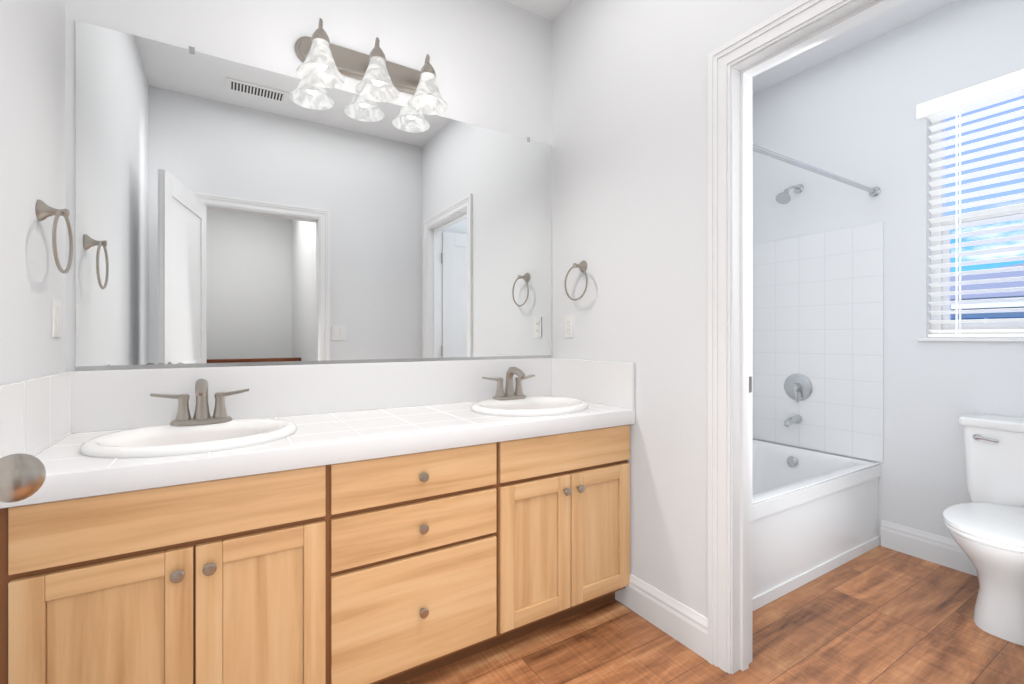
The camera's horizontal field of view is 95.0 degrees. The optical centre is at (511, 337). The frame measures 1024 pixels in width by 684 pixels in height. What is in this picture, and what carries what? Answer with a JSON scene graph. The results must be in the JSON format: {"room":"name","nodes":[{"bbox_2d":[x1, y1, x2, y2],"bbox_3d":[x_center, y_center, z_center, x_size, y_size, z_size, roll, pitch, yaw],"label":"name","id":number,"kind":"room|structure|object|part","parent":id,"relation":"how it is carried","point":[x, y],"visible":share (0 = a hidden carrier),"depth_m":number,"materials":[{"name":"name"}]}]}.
{"room":"bathroom","nodes":[
{"label":"bathroom","id":0,"kind":"room"},
{"bbox_2d":[0,453,45,502],"bbox_3d":[-0.422,0.113,0.283,0.196,2.110,0.792,0,0,-45],"label":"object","id":1,"kind":"structure","parent":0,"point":[22,476],"depth_m":0.56,"materials":[{"name":"silver metal"}]},
{"bbox_2d":[0,0,65,384],"bbox_3d":[-0.175,-0.270,-0.670,0.120,2.900,5.080,0,0,-32],"label":"wall","id":2,"kind":"structure","parent":0,"point":[32,113],"depth_m":1.26,"materials":[{"name":"white paint"}]},
{"bbox_2d":[0,371,71,457],"bbox_3d":[-1.282,0.210,1.268,0.015,0.203,0.586,0,0,-32],"label":"backsplash","id":3,"kind":"structure","parent":2,"relation":"attached to","point":[35,413],"depth_m":1.23,"materials":[{"name":"white tile"}]},
{"bbox_2d":[35,200,72,273],"bbox_3d":[-1.288,-0.283,1.322,0.064,0.202,0.175,0,0,-32],"label":"towel ring","id":4,"kind":"object","parent":2,"relation":"attached to","point":[44,211],"visible":1,"depth_m":1.30,"materials":[{"name":"silver metal"}]},
{"bbox_2d":[52,298,60,336],"bbox_3d":[-1.390,-0.060,1.435,0.008,0.116,0.073,0,0,-32],"label":"light switch","id":5,"kind":"object","parent":2,"relation":"attached to","point":[56,317],"depth_m":1.42,"materials":[{"name":"white plastic"}]},
{"bbox_2d":[66,0,551,370],"bbox_3d":[-0.647,-0.270,2.090,2.200,2.900,0.120,0,0,-32],"label":"wall","id":6,"kind":"structure","parent":0,"point":[491,62],"depth_m":2.08,"materials":[{"name":"white paint"}]},
{"bbox_2d":[72,358,551,433],"bbox_3d":[-0.611,0.210,2.030,1.956,0.203,0.014,0,0,-32],"label":"backsplash","id":7,"kind":"structure","parent":6,"relation":"attached to","point":[99,397],"depth_m":1.88,"materials":[{"name":"white tile"}]},
{"bbox_2d":[75,20,550,370],"bbox_3d":[-0.609,-0.472,2.037,1.920,1.159,0.008,0,0,-32],"label":"mirror","id":8,"kind":"object","parent":6,"relation":"attached to","point":[228,213],"visible":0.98,"depth_m":1.85,"materials":[{"name":"clear glass"}]},
{"bbox_2d":[295,18,447,114],"bbox_3d":[-0.563,-1.131,1.952,0.616,0.226,0.202,0,0,-32],"label":"sconce","id":9,"kind":"object","parent":6,"relation":"attached to","point":[326,64],"visible":1,"depth_m":1.96,"materials":[{"name":"white glass"}]},
{"bbox_2d":[552,0,798,660],"bbox_3d":[0.746,-0.270,1.792,0.135,2.900,1.845,0,0,-32],"label":"wall","id":10,"kind":"structure","parent":0,"point":[630,152],"depth_m":1.96,"materials":[{"name":"white paint"}]},
{"bbox_2d":[565,315,573,337],"bbox_3d":[0.294,-0.060,2.421,0.007,0.116,0.073,0,0,-32],"label":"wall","id":11,"kind":"structure","parent":10,"relation":"attached to","point":[569,326],"depth_m":2.42,"materials":[{"name":"white plastic"}]},
{"bbox_2d":[564,260,587,300],"bbox_3d":[0.328,-0.283,2.312,0.064,0.202,0.175,0,0,-32],"label":"towel ring","id":12,"kind":"object","parent":10,"relation":"attached to","point":[582,266],"visible":1,"depth_m":2.31,"materials":[{"name":"silver metal"}]},
{"bbox_2d":[552,358,634,409],"bbox_3d":[0.373,0.210,2.282,0.015,0.203,0.586,0,0,-32],"label":"backsplash","id":13,"kind":"structure","parent":10,"relation":"attached to","point":[606,381],"depth_m":2.22,"materials":[{"name":"white tile"}]},
{"bbox_2d":[708,0,853,673],"bbox_3d":[0.966,0.072,1.316,0.018,2.215,0.935,0,0,-32],"label":"trim","id":14,"kind":"structure","parent":10,"relation":"attached to","point":[780,25],"depth_m":1.67,"materials":[{"name":"white wood"}]},
{"bbox_2d":[731,0,907,673],"bbox_3d":[1.024,0.105,1.352,0.120,2.150,0.805,0,0,-32],"label":"door frame","id":15,"kind":"structure","parent":10,"relation":"in","point":[852,14],"depth_m":1.66,"materials":[{"name":"white wood"}]},
{"bbox_2d":[749,376,751,392],"bbox_3d":[0.859,0.169,1.699,0.028,0.058,0.002,0,0,-32],"label":"strike plate","id":16,"kind":"object","parent":15,"relation":"attached to","point":[750,384],"visible":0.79,"depth_m":1.70,"materials":[{"name":"silver metal"}]},
{"bbox_2d":[401,545,1023,683],"bbox_3d":[1.392,1.210,0.360,3.870,0.060,5.200,0,0,-32],"label":"floor","id":17,"kind":"structure","parent":0,"point":[879,614],"depth_m":1.81,"materials":[{"name":"brown wood"}]},
{"bbox_2d":[0,422,634,683],"bbox_3d":[-0.456,0.778,1.778,1.956,0.805,0.606,0,0,-32],"label":"bathroom vanity","id":18,"kind":"object","parent":17,"relation":"on","point":[378,523],"depth_m":1.39,"materials":[{"name":"brown wood"}]},
{"bbox_2d":[18,402,634,501],"bbox_3d":[-0.454,0.342,1.774,1.956,0.063,0.588,0,0,-32],"label":"countertop","id":19,"kind":"structure","parent":18,"relation":"on","point":[345,433],"depth_m":1.46,"materials":[{"name":"white stone"}]},
{"bbox_2d":[52,410,307,469],"bbox_3d":[-0.962,0.369,1.445,0.550,0.166,0.449,0,0,-32],"label":"sink","id":20,"kind":"object","parent":19,"relation":"in","point":[127,441],"depth_m":1.44,"materials":[{"name":"white ceramic"}]},
{"bbox_2d":[148,378,251,425],"bbox_3d":[-1.032,0.213,1.560,0.280,0.156,0.161,0,0,-32],"label":"faucet","id":21,"kind":"object","parent":19,"relation":"on","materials":[{"name":"silver metal"}]},
{"bbox_2d":[480,366,535,397],"bbox_3d":[0.013,0.213,2.200,0.280,0.156,0.161,0,0,-32],"label":"faucet","id":22,"kind":"object","parent":19,"relation":"on","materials":[{"name":"silver metal"}]},
{"bbox_2d":[452,394,615,421],"bbox_3d":[0.083,0.369,2.085,0.550,0.166,0.449,0,0,-32],"label":"sink","id":23,"kind":"object","parent":19,"relation":"in","point":[536,405],"depth_m":2.15,"materials":[{"name":"white ceramic"}]},
{"bbox_2d":[752,439,880,610],"bbox_3d":[1.234,0.946,2.608,1.544,0.468,0.797,0,0,-32],"label":"bathtub","id":24,"kind":"object","parent":17,"relation":"on","point":[815,514],"visible":0.5,"depth_m":2.38,"materials":[{"name":"white ceramic"}]},
{"bbox_2d":[942,413,1023,645],"bbox_3d":[2.107,0.777,1.954,0.742,0.806,0.472,0,0,-32],"label":"toilet","id":25,"kind":"object","parent":17,"relation":"on","point":[985,527],"visible":1,"depth_m":1.93,"materials":[{"name":"white ceramic"}]},
{"bbox_3d":[2.167,0.460,2.148,0.022,0.028,0.089,0,0,-32],"label":"lever","id":26,"kind":"part","parent":25,"relation":"part of","materials":[{"name":"grey metal"}]},
{"bbox_3d":[2.329,0.577,2.090,0.220,0.406,0.472,0,0,-32],"label":"tank","id":27,"kind":"part","parent":25,"relation":"part of","materials":[{"name":"white ceramic"}]},
{"bbox_2d":[504,0,957,94],"bbox_3d":[1.392,-1.750,0.360,3.870,0.060,5.200,0,0,-32],"label":"ceiling","id":28,"kind":"structure","parent":0,"point":[895,17],"depth_m":2.63,"materials":[{"name":"white paint"}]},
{"bbox_2d":[752,0,1023,576],"bbox_3d":[2.227,-0.270,2.572,0.135,2.900,1.900,0,0,-32],"label":"wall","id":29,"kind":"structure","parent":0,"point":[850,115],"depth_m":2.58,"materials":[{"name":"white paint"}]},
{"bbox_2d":[776,184,803,203],"bbox_3d":[1.774,-0.925,2.999,0.221,0.151,0.088,0,0,-32],"label":"shower head","id":30,"kind":"object","parent":29,"relation":"attached to","point":[784,197],"visible":1,"depth_m":2.97},
{"bbox_2d":[752,144,880,196],"bbox_3d":[1.427,-0.840,2.293,1.549,0.056,0.056,0,0,-32],"label":"shower rod","id":31,"kind":"object","parent":29,"relation":"attached to","point":[874,191],"visible":0.5,"depth_m":2.33,"materials":[{"name":"grey metal"}]},
{"bbox_2d":[918,337,1023,341],"bbox_3d":[2.443,0.008,2.154,0.082,0.020,0.900,0,0,-32],"label":"window stool","id":32,"kind":"structure","parent":29,"relation":"on","point":[999,339],"depth_m":2.30,"materials":[{"name":"white wood"}]},
{"bbox_2d":[931,119,1023,337],"bbox_3d":[2.502,-0.620,2.190,0.055,1.240,0.840,0,0,-32],"label":"window unit","id":33,"kind":"structure","parent":29,"relation":"in","point":[1015,325],"depth_m":2.50,"materials":[{"name":"white plastic"}]},
{"bbox_2d":[916,69,1023,336],"bbox_3d":[2.445,-0.628,2.155,0.078,1.248,0.910,0,0,-32],"label":"window blinds","id":34,"kind":"object","parent":33,"relation":"attached to","point":[990,92],"visible":0.88,"depth_m":2.35,"materials":[{"name":"white plastic"}]},
{"label":"outside","id":35,"kind":"structure","parent":0,"visible":0},
{"bbox_2d":[951,263,1023,323],"bbox_3d":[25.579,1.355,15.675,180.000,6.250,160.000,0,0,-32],"label":"house","id":36,"kind":"structure","parent":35,"point":[1005,315],"depth_m":8.77,"materials":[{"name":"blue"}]},
{"bbox_3d":[1.023,-0.270,3.067,1.670,2.900,0.200,0,0,-32],"label":"wall","id":37,"kind":"structure","parent":0,"visible":0},
{"bbox_2d":[752,221,883,462],"bbox_3d":[1.903,0.024,2.993,0.007,1.368,0.780,0,0,-32],"label":"tiled wall","id":38,"kind":"structure","parent":37,"relation":"attached to","point":[818,310],"depth_m":2.91,"materials":[{"name":"white tile"}]},
{"bbox_2d":[784,415,801,426],"bbox_3d":[1.796,0.533,3.012,0.153,0.069,0.051,0,0,-32],"label":"tub spout","id":39,"kind":"object","parent":38,"relation":"attached to","point":[789,421],"visible":1,"depth_m":3.00,"materials":[{"name":"grey metal"}]},
{"bbox_2d":[784,374,812,402],"bbox_3d":[1.835,0.324,3.036,0.062,0.184,0.176,0,0,-32],"label":"tub valve","id":40,"kind":"object","parent":38,"relation":"attached to","point":[798,387],"visible":1,"depth_m":3.02,"materials":[{"name":"grey metal"}]}
]}

